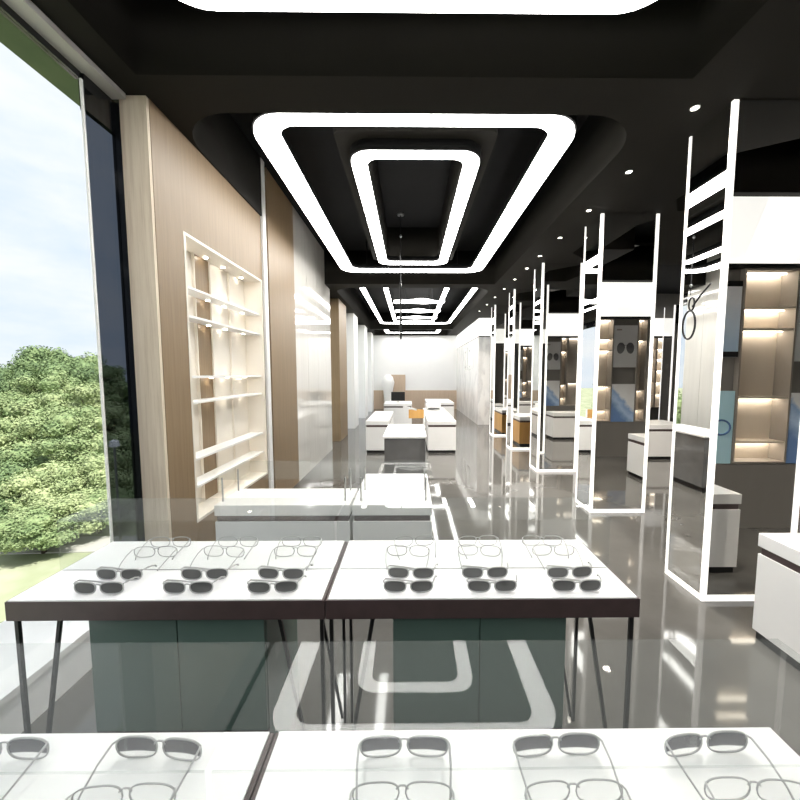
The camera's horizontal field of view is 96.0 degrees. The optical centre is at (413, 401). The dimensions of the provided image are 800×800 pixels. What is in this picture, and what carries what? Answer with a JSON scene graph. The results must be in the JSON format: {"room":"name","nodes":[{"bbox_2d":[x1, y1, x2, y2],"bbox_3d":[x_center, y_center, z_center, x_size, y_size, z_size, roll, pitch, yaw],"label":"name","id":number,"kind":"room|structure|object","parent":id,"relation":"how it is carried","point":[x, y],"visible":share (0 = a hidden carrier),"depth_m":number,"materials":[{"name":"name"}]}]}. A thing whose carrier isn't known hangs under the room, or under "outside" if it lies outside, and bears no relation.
{"room":"shop","nodes":[
{"label":"shop","id":0,"kind":"room"},
{"bbox_2d":[0,636,91,733],"bbox_3d":[-1.782,1.482,-0.873,0.320,0.180,6.060,0,4,0],"label":"wall","id":1,"kind":"structure","parent":0,"point":[77,662],"depth_m":1.61,"materials":[{"name":"white paint"}]},
{"bbox_2d":[0,620,89,708],"bbox_3d":[-1.861,1.375,-0.882,0.500,0.035,6.060,0,4,0],"label":"trim","id":2,"kind":"structure","parent":1,"relation":"on","point":[38,636],"depth_m":1.70,"materials":[{"name":"white paint"}]},
{"bbox_2d":[0,0,113,542],"bbox_3d":[-1.754,-0.081,-0.993,0.036,2.885,6.063,0,4,0],"label":"window","id":3,"kind":"structure","parent":1,"relation":"in","point":[6,11],"depth_m":1.95,"materials":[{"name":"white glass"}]},
{"bbox_2d":[148,98,268,540],"bbox_3d":[-1.702,-0.304,3.053,0.250,3.132,1.595,0,4,0],"label":"wall","id":4,"kind":"structure","parent":0,"point":[191,196],"depth_m":2.44,"materials":[{"name":"brown wood"}]},
{"bbox_2d":[3,0,125,98],"bbox_3d":[-1.697,-1.542,-1.012,0.089,0.031,6.250,0,4,0],"label":"trim","id":5,"kind":"structure","parent":4,"relation":"attached to","point":[27,10],"depth_m":1.76,"materials":[{"name":"grey paint"}]},
{"bbox_2d":[78,73,144,540],"bbox_3d":[-1.756,-0.217,2.148,0.065,3.099,0.219,0,4,0],"label":"window","id":6,"kind":"structure","parent":4,"relation":"in","point":[102,114],"depth_m":2.13,"materials":[{"name":"black glass"}]},
{"bbox_2d":[119,95,171,540],"bbox_3d":[-1.651,-0.241,2.247,0.157,3.132,0.023,0,4,0],"label":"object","id":7,"kind":"structure","parent":4,"relation":"attached to","point":[134,110],"depth_m":2.21,"materials":[{"name":"brown wood"}]},
{"bbox_2d":[183,231,267,522],"bbox_3d":[-1.672,-0.195,3.188,0.195,2.055,1.305,0,4,0],"label":"niche shelf","id":8,"kind":"object","parent":4,"relation":"attached to","point":[224,302],"visible":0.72,"depth_m":3.27,"materials":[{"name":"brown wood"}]},
{"bbox_2d":[260,157,273,488],"bbox_3d":[-1.722,-0.660,3.878,0.315,3.715,0.085,0,4,0],"label":"trim","id":9,"kind":"structure","parent":4,"relation":"attached to","point":[263,217],"depth_m":3.85,"materials":[{"name":"white paint"}]},
{"bbox_2d":[264,167,298,488],"bbox_3d":[-1.737,-0.705,4.454,0.295,3.715,0.880,0,4,0],"label":"pillar","id":10,"kind":"structure","parent":0,"point":[279,210],"depth_m":4.37,"materials":[{"name":"brown wood"}]},
{"bbox_2d":[292,206,310,480],"bbox_3d":[-1.743,-0.762,5.181,0.295,3.715,0.579,0,4,0],"label":"wall panel","id":11,"kind":"object","parent":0,"point":[299,240],"visible":0.43,"depth_m":5.14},
{"bbox_2d":[305,224,319,469],"bbox_3d":[-1.748,-0.807,5.764,0.295,3.715,0.579,0,4,0],"label":"wall panel","id":12,"kind":"object","parent":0,"point":[310,239],"visible":0.43,"depth_m":5.72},
{"bbox_2d":[316,240,327,460],"bbox_3d":[-1.753,-0.852,6.348,0.295,3.715,0.579,0,4,0],"label":"wall panel","id":13,"kind":"object","parent":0,"point":[320,278],"visible":0.36,"depth_m":6.31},
{"bbox_2d":[325,285,331,452],"bbox_3d":[-1.758,-0.599,6.867,0.295,3.130,0.405,0,4,0],"label":"wall panel","id":14,"kind":"object","parent":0,"point":[327,290],"visible":0.36,"depth_m":6.84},
{"bbox_2d":[330,299,347,440],"bbox_3d":[-1.824,-0.719,8.394,0.400,3.132,0.920,0,4,0],"label":"wall panel","id":15,"kind":"object","parent":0,"point":[338,334],"visible":0.57,"depth_m":8.02,"materials":[{"name":"brown wood"}]},
{"bbox_2d":[346,313,358,428],"bbox_3d":[-1.799,-0.858,10.174,0.380,3.132,0.750,0,4,0],"label":"wall column","id":16,"kind":"structure","parent":0,"point":[351,318],"depth_m":9.85,"materials":[{"name":"white paint"}]},
{"bbox_2d":[358,325,367,417],"bbox_3d":[-1.820,-1.042,12.542,0.380,3.132,0.800,0,4,0],"label":"wall column","id":17,"kind":"structure","parent":0,"point":[362,329],"depth_m":12.19,"materials":[{"name":"white paint"}]},
{"bbox_2d":[367,332,373,411],"bbox_3d":[-1.838,-1.201,14.585,0.380,3.132,0.700,0,4,0],"label":"wall column","id":18,"kind":"structure","parent":0,"point":[369,334],"depth_m":14.27,"materials":[{"name":"white paint"}]},
{"bbox_2d":[230,113,588,250],"bbox_3d":[-0.197,-2.591,4.361,3.505,0.050,4.400,0,4,0],"label":"ceiling","id":19,"kind":"structure","parent":0,"point":[415,188],"depth_m":4.16,"materials":[{"name":"black paint"}]},
{"bbox_2d":[397,212,403,339],"bbox_3d":[-0.174,-1.744,4.969,0.100,1.732,0.473,0,4,0],"label":"pendant light","id":20,"kind":"object","parent":19,"relation":"hanging from","point":[400,214],"visible":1,"depth_m":5.02,"materials":[{"name":"metal"}]},
{"bbox_2d":[251,113,576,272],"bbox_3d":[-0.003,-2.283,4.201,2.324,0.500,3.694,0,4,0],"label":"light ring","id":21,"kind":"object","parent":19,"relation":"hanging from","point":[267,128],"visible":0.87,"depth_m":2.83,"materials":[{"name":"white"}]},
{"bbox_2d":[334,126,497,264],"bbox_3d":[0.007,-2.291,4.180,1.240,0.520,3.050,0,4,0],"label":"light ring","id":22,"kind":"object","parent":19,"relation":"hanging from","point":[469,149],"visible":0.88,"depth_m":3.21,"materials":[{"name":"white"}]},
{"bbox_2d":[21,409,799,753],"bbox_3d":[3.566,1.026,6.932,11.150,0.120,21.600,0,4,0],"label":"floor","id":23,"kind":"structure","parent":0,"point":[696,663],"depth_m":2.09,"materials":[{"name":"tile"}]},
{"bbox_2d":[0,732,273,799],"bbox_3d":[-0.763,0.969,0.529,0.986,0.985,0.400,0,4,0],"label":"display table","id":24,"kind":"object","parent":23,"relation":"on","point":[230,765],"visible":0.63,"depth_m":0.64,"materials":[{"name":"white laminate"}]},
{"bbox_2d":[0,737,49,799],"bbox_3d":[-0.737,0.631,0.601,0.166,0.044,0.107,0,4,-3],"label":"sunglasses","id":25,"kind":"object","parent":24,"relation":"on","point":[18,744],"visible":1,"depth_m":0.65,"materials":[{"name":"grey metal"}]},
{"bbox_2d":[65,782,175,799],"bbox_3d":[-0.459,0.637,0.528,0.166,0.044,0.106,0,4,-3],"label":"eyeglasses","id":26,"kind":"object","parent":24,"relation":"on","point":[144,783],"visible":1,"depth_m":0.58,"materials":[{"name":"grey metal"}]},
{"bbox_2d":[77,735,201,799],"bbox_3d":[-0.462,0.631,0.603,0.166,0.044,0.107,0,4,3],"label":"sunglasses","id":27,"kind":"object","parent":24,"relation":"on","point":[131,742],"visible":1,"depth_m":0.65,"materials":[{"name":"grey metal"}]},
{"bbox_2d":[4,541,346,735],"bbox_3d":[-0.771,0.906,1.338,0.986,0.985,0.400,0,4,0],"label":"display table","id":28,"kind":"object","parent":23,"relation":"on","point":[225,658],"visible":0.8,"depth_m":1.19,"materials":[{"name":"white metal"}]},
{"bbox_2d":[73,576,139,594],"bbox_3d":[-0.989,0.589,1.153,0.182,0.042,0.048,-1,5,-12],"label":"sunglasses","id":29,"kind":"object","parent":28,"relation":"on","point":[88,587],"visible":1,"depth_m":1.14,"materials":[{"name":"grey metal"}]},
{"bbox_2d":[96,564,156,580],"bbox_3d":[-0.987,0.583,1.230,0.182,0.042,0.048,-1,5,-10],"label":"sunglasses","id":30,"kind":"object","parent":28,"relation":"on","point":[104,573],"visible":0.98,"depth_m":1.22,"materials":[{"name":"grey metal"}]},
{"bbox_2d":[162,576,225,593],"bbox_3d":[-0.707,0.589,1.155,0.182,0.042,0.048,-1,5,-13],"label":"sunglasses","id":31,"kind":"object","parent":28,"relation":"on","point":[172,586],"visible":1,"depth_m":1.14,"materials":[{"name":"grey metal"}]},
{"bbox_2d":[180,563,238,579],"bbox_3d":[-0.700,0.583,1.233,0.182,0.042,0.048,-1,5,-13],"label":"sunglasses","id":32,"kind":"object","parent":28,"relation":"on","point":[189,573],"visible":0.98,"depth_m":1.22,"materials":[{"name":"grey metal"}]},
{"bbox_2d":[247,575,306,593],"bbox_3d":[-0.438,0.589,1.158,0.182,0.042,0.048,-1,5,-15],"label":"sunglasses","id":33,"kind":"object","parent":28,"relation":"on","point":[257,586],"visible":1,"depth_m":1.15,"materials":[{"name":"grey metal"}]},
{"bbox_2d":[258,564,312,579],"bbox_3d":[-0.440,0.583,1.235,0.182,0.042,0.048,-1,5,-10],"label":"sunglasses","id":34,"kind":"object","parent":28,"relation":"on","point":[267,572],"visible":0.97,"depth_m":1.22,"materials":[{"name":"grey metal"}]},
{"bbox_2d":[214,469,357,540],"bbox_3d":[-0.906,0.897,2.730,0.955,0.788,0.540,0,4,0],"label":"display counter","id":35,"kind":"object","parent":23,"relation":"on","point":[324,513],"depth_m":2.46,"materials":[{"name":"white paint"}]},
{"bbox_2d":[214,488,357,515],"bbox_3d":[-0.892,0.724,2.626,0.920,0.075,0.360,0,4,0],"label":"countertop","id":36,"kind":"structure","parent":35,"relation":"on","point":[308,501],"depth_m":2.50,"materials":[{"name":"white paint"}]},
{"bbox_2d":[366,411,392,452],"bbox_3d":[-0.687,0.595,7.744,0.440,0.612,1.840,0,4,0],"label":"display counter","id":37,"kind":"object","parent":23,"relation":"on","point":[377,423],"depth_m":6.84,"materials":[{"name":"white paint"}]},
{"bbox_2d":[366,411,392,424],"bbox_3d":[-0.687,0.328,7.723,0.440,0.075,1.840,0,4,0],"label":"countertop","id":38,"kind":"structure","parent":37,"relation":"on","point":[378,417],"depth_m":7.21,"materials":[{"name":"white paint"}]},
{"bbox_2d":[382,375,394,402],"bbox_3d":[-1.052,-0.408,15.105,0.540,1.470,0.540,0,4,0],"label":"floor vase","id":39,"kind":"object","parent":23,"relation":"on","point":[388,382],"visible":0.69,"depth_m":14.92,"materials":[{"name":"ceramic"}]},
{"bbox_2d":[352,468,431,540],"bbox_3d":[-0.142,0.888,2.851,0.555,0.788,0.770,0,4,0],"label":"display counter","id":40,"kind":"object","parent":23,"relation":"on","point":[385,506],"depth_m":2.47,"materials":[{"name":"white paint"}]},
{"bbox_2d":[352,474,431,515],"bbox_3d":[-0.147,0.708,2.837,0.545,0.075,0.770,0,4,0],"label":"countertop","id":41,"kind":"structure","parent":40,"relation":"on","point":[384,494],"depth_m":2.62,"materials":[{"name":"white paint"}]},
{"bbox_2d":[384,401,411,423],"bbox_3d":[-0.443,0.337,10.755,0.800,0.660,1.000,0,4,0],"label":"display counter","id":42,"kind":"object","parent":23,"relation":"on","point":[397,408],"depth_m":10.26,"materials":[{"name":"white paint"}]},
{"bbox_2d":[383,424,426,473],"bbox_3d":[-0.108,0.748,5.022,0.540,0.730,1.100,0,4,0],"label":"display counter","id":43,"kind":"object","parent":23,"relation":"on","point":[404,444],"depth_m":4.48,"materials":[{"name":"white paint"}]},
{"bbox_2d":[383,424,426,438],"bbox_3d":[-0.108,0.396,4.995,0.540,0.025,1.100,0,4,0],"label":"countertop","id":44,"kind":"structure","parent":43,"relation":"on","point":[393,431],"depth_m":4.84,"materials":[{"name":"white paint"}]},
{"bbox_2d":[423,408,455,452],"bbox_3d":[0.534,0.564,8.153,0.540,0.612,2.640,0,4,0],"label":"display counter","id":45,"kind":"object","parent":23,"relation":"on","point":[440,425],"depth_m":6.85,"materials":[{"name":"white paint"}]},
{"bbox_2d":[423,408,455,424],"bbox_3d":[0.534,0.296,8.132,0.540,0.075,2.640,0,4,0],"label":"countertop","id":46,"kind":"structure","parent":45,"relation":"on","point":[433,417],"depth_m":7.37,"materials":[{"name":"white paint"}]},
{"bbox_2d":[425,399,453,417],"bbox_3d":[0.800,0.282,11.464,0.800,0.660,1.600,0,4,0],"label":"display counter","id":47,"kind":"object","parent":23,"relation":"on","point":[448,405],"depth_m":10.66,"materials":[{"name":"white paint"}]},
{"bbox_2d":[325,540,639,730],"bbox_3d":[0.217,0.906,1.346,0.986,0.985,0.400,0,4,0],"label":"display table","id":48,"kind":"object","parent":23,"relation":"on","point":[464,659],"visible":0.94,"depth_m":1.19,"materials":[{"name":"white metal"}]},
{"bbox_2d":[383,575,436,592],"bbox_3d":[-0.006,0.588,1.161,0.182,0.042,0.048,-1,5,-12],"label":"sunglasses","id":49,"kind":"object","parent":48,"relation":"on","point":[392,585],"visible":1,"depth_m":1.15,"materials":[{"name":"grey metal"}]},
{"bbox_2d":[387,563,437,578],"bbox_3d":[0.002,0.582,1.239,0.182,0.042,0.048,-1,5,-10],"label":"sunglasses","id":50,"kind":"object","parent":48,"relation":"on","point":[398,572],"visible":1,"depth_m":1.23,"materials":[{"name":"grey metal"}]},
{"bbox_2d":[461,562,508,577],"bbox_3d":[0.255,0.582,1.242,0.182,0.042,0.048,-1,5,-13],"label":"sunglasses","id":51,"kind":"object","parent":48,"relation":"on","point":[469,571],"visible":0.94,"depth_m":1.23,"materials":[{"name":"grey metal"}]},
{"bbox_2d":[466,574,517,591],"bbox_3d":[0.263,0.588,1.164,0.182,0.042,0.048,-1,5,-12],"label":"sunglasses","id":52,"kind":"object","parent":48,"relation":"on","point":[479,584],"visible":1,"depth_m":1.15,"materials":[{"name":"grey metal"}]},
{"bbox_2d":[545,561,591,577],"bbox_3d":[0.546,0.582,1.244,0.182,0.042,0.048,-1,5,-15],"label":"sunglasses","id":53,"kind":"object","parent":48,"relation":"on","point":[557,571],"visible":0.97,"depth_m":1.23,"materials":[{"name":"grey metal"}]},
{"bbox_2d":[551,574,601,591],"bbox_3d":[0.536,0.588,1.166,0.182,0.042,0.048,-1,5,-13],"label":"sunglasses","id":54,"kind":"object","parent":48,"relation":"on","point":[562,584],"visible":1,"depth_m":1.15,"materials":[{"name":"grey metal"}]},
{"bbox_2d":[251,727,799,799],"bbox_3d":[0.225,0.969,0.538,0.986,0.985,0.400,0,4,0],"label":"display table","id":55,"kind":"object","parent":23,"relation":"on","point":[298,765],"visible":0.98,"depth_m":0.64,"materials":[{"name":"white laminate"}]},
{"bbox_2d":[349,780,454,799],"bbox_3d":[-0.017,0.637,0.532,0.166,0.044,0.106,0,4,0],"label":"eyeglasses","id":56,"kind":"object","parent":55,"relation":"on","point":[452,796],"visible":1,"depth_m":0.58,"materials":[{"name":"grey metal"}]},
{"bbox_2d":[355,734,451,799],"bbox_3d":[-0.016,0.631,0.607,0.166,0.044,0.106,0,4,0],"label":"sunglasses","id":57,"kind":"object","parent":55,"relation":"on","point":[383,741],"visible":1,"depth_m":0.66,"materials":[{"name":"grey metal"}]},
{"bbox_2d":[512,732,623,799],"bbox_3d":[0.263,0.630,0.609,0.166,0.044,0.107,0,4,-2],"label":"sunglasses","id":58,"kind":"object","parent":55,"relation":"on","point":[570,739],"visible":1,"depth_m":0.66,"materials":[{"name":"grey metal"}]},
{"bbox_2d":[524,778,631,799],"bbox_3d":[0.261,0.636,0.534,0.166,0.044,0.106,0,4,-2],"label":"eyeglasses","id":59,"kind":"object","parent":55,"relation":"on","point":[590,779],"visible":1,"depth_m":0.58,"materials":[{"name":"grey metal"}]},
{"bbox_2d":[664,730,794,799],"bbox_3d":[0.539,0.630,0.612,0.166,0.044,0.107,0,4,-4],"label":"sunglasses","id":60,"kind":"object","parent":55,"relation":"on","point":[721,737],"visible":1,"depth_m":0.66,"materials":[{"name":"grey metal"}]},
{"bbox_2d":[704,776,799,799],"bbox_3d":[0.553,0.636,0.537,0.166,0.044,0.106,0,4,3],"label":"eyeglasses","id":61,"kind":"object","parent":55,"relation":"on","point":[717,777],"visible":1,"depth_m":0.59,"materials":[{"name":"grey metal"}]},
{"bbox_2d":[648,420,672,458],"bbox_3d":[4.268,0.680,6.660,1.150,0.612,0.700,0,4,0],"label":"display counter","id":62,"kind":"object","parent":23,"relation":"on","point":[660,431],"depth_m":6.32,"materials":[{"name":"white paint"}]},
{"bbox_2d":[649,420,672,428],"bbox_3d":[4.268,0.412,6.639,1.150,0.075,0.700,0,4,0],"label":"countertop","id":63,"kind":"structure","parent":62,"relation":"on","point":[653,424],"depth_m":6.35,"materials":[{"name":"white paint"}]},
{"bbox_2d":[752,533,799,670],"bbox_3d":[2.194,1.069,1.657,0.505,0.612,0.780,0,4,0],"label":"display counter","id":64,"kind":"object","parent":23,"relation":"on","point":[776,613],"depth_m":1.92,"materials":[{"name":"white paint"}]},
{"bbox_2d":[758,533,799,565],"bbox_3d":[2.194,0.801,1.636,0.505,0.075,0.780,0,4,0],"label":"countertop","id":65,"kind":"structure","parent":64,"relation":"on","point":[785,545],"depth_m":1.93,"materials":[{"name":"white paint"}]},
{"bbox_2d":[354,288,469,312],"bbox_3d":[-0.034,-3.025,9.945,3.110,0.050,6.400,0,4,0],"label":"ceiling","id":66,"kind":"structure","parent":0,"point":[454,296],"depth_m":10.48,"materials":[{"name":"black paint"}]},
{"bbox_2d":[383,288,448,321],"bbox_3d":[0.044,-2.726,9.643,1.364,0.460,4.974,0,4,0],"label":"light ring","id":67,"kind":"object","parent":66,"relation":"hanging from","point":[386,290],"visible":0.41,"depth_m":9.45,"materials":[{"name":"white"}]},
{"bbox_2d":[360,288,477,323],"bbox_3d":[0.094,-2.732,9.719,2.424,0.460,5.624,0,4,0],"label":"light ring","id":68,"kind":"object","parent":66,"relation":"hanging from","point":[471,291],"visible":0.44,"depth_m":9.74,"materials":[{"name":"white"}]},
{"bbox_2d":[394,288,444,303],"bbox_3d":[0.130,-2.519,7.883,1.120,0.640,0.468,0,4,0],"label":"pendant","id":69,"kind":"object","parent":66,"relation":"hanging from","point":[420,300],"visible":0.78,"depth_m":7.89,"materials":[{"name":"white"}]},
{"bbox_2d":[31,0,799,335],"bbox_3d":[3.599,-2.372,5.665,11.100,0.588,19.600,0,4,0],"label":"ceiling","id":70,"kind":"structure","parent":0,"point":[637,75],"depth_m":1.99,"materials":[{"name":"paint"}]},
{"bbox_2d":[373,334,458,389],"bbox_3d":[-0.036,-1.656,15.493,4.200,3.900,0.150,0,4,0],"label":"wall","id":71,"kind":"structure","parent":0,"point":[426,362],"depth_m":15.41,"materials":[{"name":"white paint"}]},
{"bbox_2d":[374,390,456,408],"bbox_3d":[-0.045,-0.103,15.509,3.820,0.800,0.060,0,4,0],"label":"wall panel","id":72,"kind":"object","parent":71,"relation":"attached to","point":[418,397],"visible":0.57,"depth_m":15.47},
{"bbox_2d":[391,375,404,391],"bbox_3d":[-0.645,-0.433,15.428,0.620,1.470,0.040,0,4,0],"label":"wall panel","id":73,"kind":"object","parent":72,"relation":"attached to","point":[399,385],"visible":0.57,"depth_m":15.38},
{"bbox_2d":[456,337,485,424],"bbox_3d":[1.986,-0.799,13.030,0.200,2.572,4.930,0,4,0],"label":"wall","id":74,"kind":"structure","parent":0,"point":[470,386],"depth_m":11.35,"materials":[{"name":"paint"}]},
{"bbox_2d":[457,318,485,347],"bbox_3d":[1.979,-2.355,12.909,0.194,0.543,4.938,0,4,0],"label":"fascia","id":75,"kind":"object","parent":74,"relation":"attached to","point":[476,329],"visible":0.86,"depth_m":11.52,"materials":[{"name":"white"}]},
{"bbox_2d":[484,337,489,424],"bbox_3d":[2.176,-0.623,10.764,0.140,2.572,0.380,0,4,0],"label":"wall","id":76,"kind":"structure","parent":0,"point":[487,347],"depth_m":10.57,"materials":[{"name":"white paint"}]},
{"bbox_2d":[489,305,508,435],"bbox_3d":[2.223,-0.748,8.792,0.600,3.128,0.347,0,4,0],"label":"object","id":77,"kind":"structure","parent":0,"point":[498,367],"depth_m":8.64,"materials":[{"name":"white"}]},
{"bbox_2d":[506,289,533,449],"bbox_3d":[2.237,-0.625,7.216,0.600,3.128,0.347,0,4,0],"label":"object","id":78,"kind":"structure","parent":0,"point":[520,324],"depth_m":7.07,"materials":[{"name":"white"}]},
{"bbox_2d":[529,263,582,471],"bbox_3d":[2.196,-0.498,5.581,0.600,3.128,0.347,0,4,0],"label":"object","id":79,"kind":"structure","parent":0,"point":[557,305],"depth_m":5.43,"materials":[{"name":"white"}]},
{"bbox_2d":[474,265,681,321],"bbox_3d":[3.566,-2.972,6.621,11.150,0.100,21.600,0,4,0],"label":"ceiling","id":80,"kind":"structure","parent":0,"point":[668,276],"depth_m":9.17,"materials":[{"name":"black paint"}]},
{"bbox_2d":[482,294,679,422],"bbox_3d":[5.604,-1.307,11.006,7.000,3.900,0.150,0,4,0],"label":"wall","id":81,"kind":"structure","parent":0,"point":[662,300],"depth_m":10.82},
{"bbox_2d":[485,318,663,336],"bbox_3d":[5.506,-2.179,10.647,6.800,0.543,0.338,0,4,0],"label":"fascia","id":82,"kind":"object","parent":81,"relation":"attached to","point":[658,325],"visible":0.14,"depth_m":10.49,"materials":[{"name":"white"}]},
{"bbox_2d":[650,337,656,407],"bbox_3d":[6.806,-0.874,10.790,0.700,2.070,0.330,0,4,0],"label":"wall shelf","id":83,"kind":"object","parent":81,"relation":"attached to","point":[655,338],"visible":0.11,"depth_m":10.69,"materials":[{"name":"white"}]},
{"bbox_2d":[654,337,662,407],"bbox_3d":[7.486,-0.875,10.795,0.640,2.070,0.330,0,4,0],"label":"wall shelf","id":84,"kind":"object","parent":81,"relation":"attached to","point":[659,339],"visible":0.27,"depth_m":10.91,"materials":[{"name":"white"}]},
{"bbox_2d":[575,213,659,512],"bbox_3d":[2.210,-0.372,3.954,0.600,3.128,0.347,0,4,0],"label":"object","id":85,"kind":"structure","parent":0,"point":[621,250],"depth_m":3.81,"materials":[{"name":"white"}]},
{"bbox_2d":[658,305,679,421],"bbox_3d":[6.473,-0.749,8.799,0.600,3.128,0.347,0,4,0],"label":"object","id":86,"kind":"structure","parent":0,"point":[671,313],"depth_m":8.71,"materials":[{"name":"white"}]},
{"bbox_2d":[665,99,799,600],"bbox_3d":[2.207,-0.254,2.437,0.600,3.128,0.347,0,4,0],"label":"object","id":87,"kind":"structure","parent":0,"point":[735,468],"depth_m":2.30,"materials":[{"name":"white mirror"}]},
{"bbox_3d":[0.037,-2.219,-0.416,3.170,0.050,4.815,0,4,0],"label":"ceiling","id":88,"kind":"structure","parent":0,"visible":0},
{"bbox_2d":[180,0,655,13],"bbox_3d":[0.025,-1.893,-0.320,2.286,0.575,3.879,0,4,0],"label":"light ring","id":89,"kind":"object","parent":88,"relation":"hanging from","point":[399,6],"visible":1,"depth_m":1.60,"materials":[{"name":"white"}]},
{"label":"outside","id":90,"kind":"structure","parent":0,"visible":0},
{"bbox_2d":[0,523,109,622],"bbox_3d":[-61.578,1.410,54.739,117.800,0.300,170.000,0,4,0],"label":"ground","id":91,"kind":"structure","parent":90,"point":[19,573],"depth_m":10.21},
{"bbox_2d":[0,459,32,497],"bbox_3d":[-15.116,3.272,12.848,2.776,2.487,2.628,0,4,-5],"label":"tree","id":92,"kind":"object","parent":91,"relation":"on","point":[8,469],"visible":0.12,"depth_m":12.86,"materials":[{"name":"green plant"}]},
{"bbox_2d":[0,364,38,381],"bbox_3d":[-44.869,-0.882,39.427,5.652,6.649,5.791,2,5,28],"label":"tree","id":93,"kind":"object","parent":91,"relation":"on","point":[21,372],"visible":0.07,"depth_m":39.45,"materials":[{"name":"green plant"}]},
{"bbox_2d":[0,375,43,408],"bbox_3d":[-36.260,0.180,33.496,4.027,5.449,3.918,1,5,16],"label":"tree","id":94,"kind":"object","parent":91,"relation":"on","point":[24,386],"visible":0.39,"depth_m":33.07,"materials":[{"name":"green plant"}]},
{"bbox_2d":[0,415,46,457],"bbox_3d":[-20.538,2.332,19.086,3.156,3.395,3.335,2,5,25],"label":"tree","id":95,"kind":"object","parent":91,"relation":"on","point":[12,432],"visible":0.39,"depth_m":18.27,"materials":[{"name":"green plant"}]},
{"bbox_2d":[0,443,47,469],"bbox_3d":[-15.107,2.997,13.844,2.554,2.879,2.616,3,5,34],"label":"tree","id":96,"kind":"object","parent":91,"relation":"on","point":[25,456],"visible":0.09,"depth_m":13.60,"materials":[{"name":"green plant"}]},
{"bbox_2d":[0,389,71,420],"bbox_3d":[-23.423,1.448,23.117,3.853,4.532,3.947,-2,5,-25],"label":"tree","id":97,"kind":"object","parent":91,"relation":"on","point":[16,408],"visible":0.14,"depth_m":21.78,"materials":[{"name":"green plant"}]},
{"bbox_2d":[5,345,69,379],"bbox_3d":[-51.462,-3.086,49.265,8.052,9.527,8.507,-3,5,-34],"label":"tree","id":98,"kind":"object","parent":91,"relation":"on","point":[29,357],"visible":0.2,"depth_m":46.97,"materials":[{"name":"green plant"}]},
{"bbox_2d":[0,461,88,514],"bbox_3d":[-12.739,3.342,12.515,2.570,2.399,2.433,-2,5,-20],"label":"tree","id":99,"kind":"object","parent":91,"relation":"on","point":[59,479],"visible":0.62,"depth_m":12.19,"materials":[{"name":"green plant"}]},
{"bbox_2d":[0,536,109,554],"bbox_3d":[-23.093,4.653,10.943,34.049,0.025,1.700,0,4,-2],"label":"path","id":100,"kind":"structure","parent":91,"relation":"on","point":[82,544],"depth_m":11.46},
{"bbox_2d":[0,499,91,554],"bbox_3d":[-11.301,3.893,11.058,2.192,1.525,2.316,0,4,-5],"label":"bush","id":101,"kind":"object","parent":100,"relation":"on","point":[32,527],"visible":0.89,"depth_m":10.47,"materials":[{"name":"green plant"}]},
{"bbox_2d":[26,488,107,540],"bbox_3d":[-11.373,3.766,11.886,2.504,1.650,2.370,-3,5,-34],"label":"bush","id":102,"kind":"object","parent":100,"relation":"on","point":[71,503],"visible":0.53,"depth_m":11.44,"materials":[{"name":"green plant"}]},
{"bbox_2d":[34,367,84,403],"bbox_3d":[-35.533,-0.383,35.756,5.185,6.224,5.060,0,4,6],"label":"tree","id":103,"kind":"object","parent":91,"relation":"on","point":[55,379],"visible":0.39,"depth_m":34.48,"materials":[{"name":"green plant"}]},
{"bbox_2d":[18,404,101,456],"bbox_3d":[-18.829,2.037,20.056,3.563,3.832,3.764,1,5,10],"label":"tree","id":104,"kind":"object","parent":91,"relation":"on","point":[61,422],"visible":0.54,"depth_m":19.16,"materials":[{"name":"green plant"}]},
{"bbox_2d":[33,437,98,468],"bbox_3d":[-13.868,2.864,14.276,2.298,3.077,2.361,1,5,15],"label":"tree","id":105,"kind":"object","parent":91,"relation":"on","point":[69,451],"visible":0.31,"depth_m":13.94,"materials":[{"name":"green plant"}]},
{"bbox_2d":[35,354,98,386],"bbox_3d":[-39.219,-1.664,41.854,6.998,7.837,6.624,4,6,41],"label":"tree","id":106,"kind":"object","parent":91,"relation":"on","point":[83,370],"visible":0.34,"depth_m":40.10,"materials":[{"name":"green plant"}]},
{"bbox_2d":[62,384,100,409],"bbox_3d":[-21.590,1.226,23.682,3.648,4.885,3.749,-4,6,-44],"label":"tree","id":107,"kind":"object","parent":91,"relation":"on","point":[88,395],"visible":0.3,"depth_m":23.12,"materials":[{"name":"green plant"}]},
{"bbox_2d":[66,487,108,533],"bbox_3d":[-10.940,3.749,12.488,2.414,1.590,2.285,-3,5,-35],"label":"bush","id":108,"kind":"object","parent":91,"relation":"on","point":[102,493],"visible":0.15,"depth_m":11.98,"materials":[{"name":"green plant"}]},
{"bbox_2d":[73,454,106,492],"bbox_3d":[-11.674,3.174,13.380,2.361,2.598,2.304,1,5,12],"label":"tree","id":109,"kind":"object","parent":91,"relation":"on","point":[93,468],"visible":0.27,"depth_m":12.83,"materials":[{"name":"green plant"}]},
{"bbox_2d":[78,434,103,465],"bbox_3d":[-12.605,2.803,15.074,2.860,3.077,3.022,-4,6,-42],"label":"tree","id":110,"kind":"object","parent":91,"relation":"on","point":[98,446],"visible":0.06,"depth_m":14.59,"materials":[{"name":"green plant"}]},
{"bbox_2d":[80,406,102,442],"bbox_3d":[-17.607,1.903,21.174,3.192,3.926,3.270,4,6,43],"label":"tree","id":111,"kind":"object","parent":91,"relation":"on","point":[97,421],"visible":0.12,"depth_m":20.00,"materials":[{"name":"green plant"}]},
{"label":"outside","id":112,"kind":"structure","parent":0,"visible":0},
{"bbox_2d":[0,0,79,105],"bbox_3d":[-2.198,-2.047,-1.533,0.780,0.120,9.300,0,4,0],"label":"roof eave","id":113,"kind":"object","parent":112,"point":[16,41],"depth_m":2.41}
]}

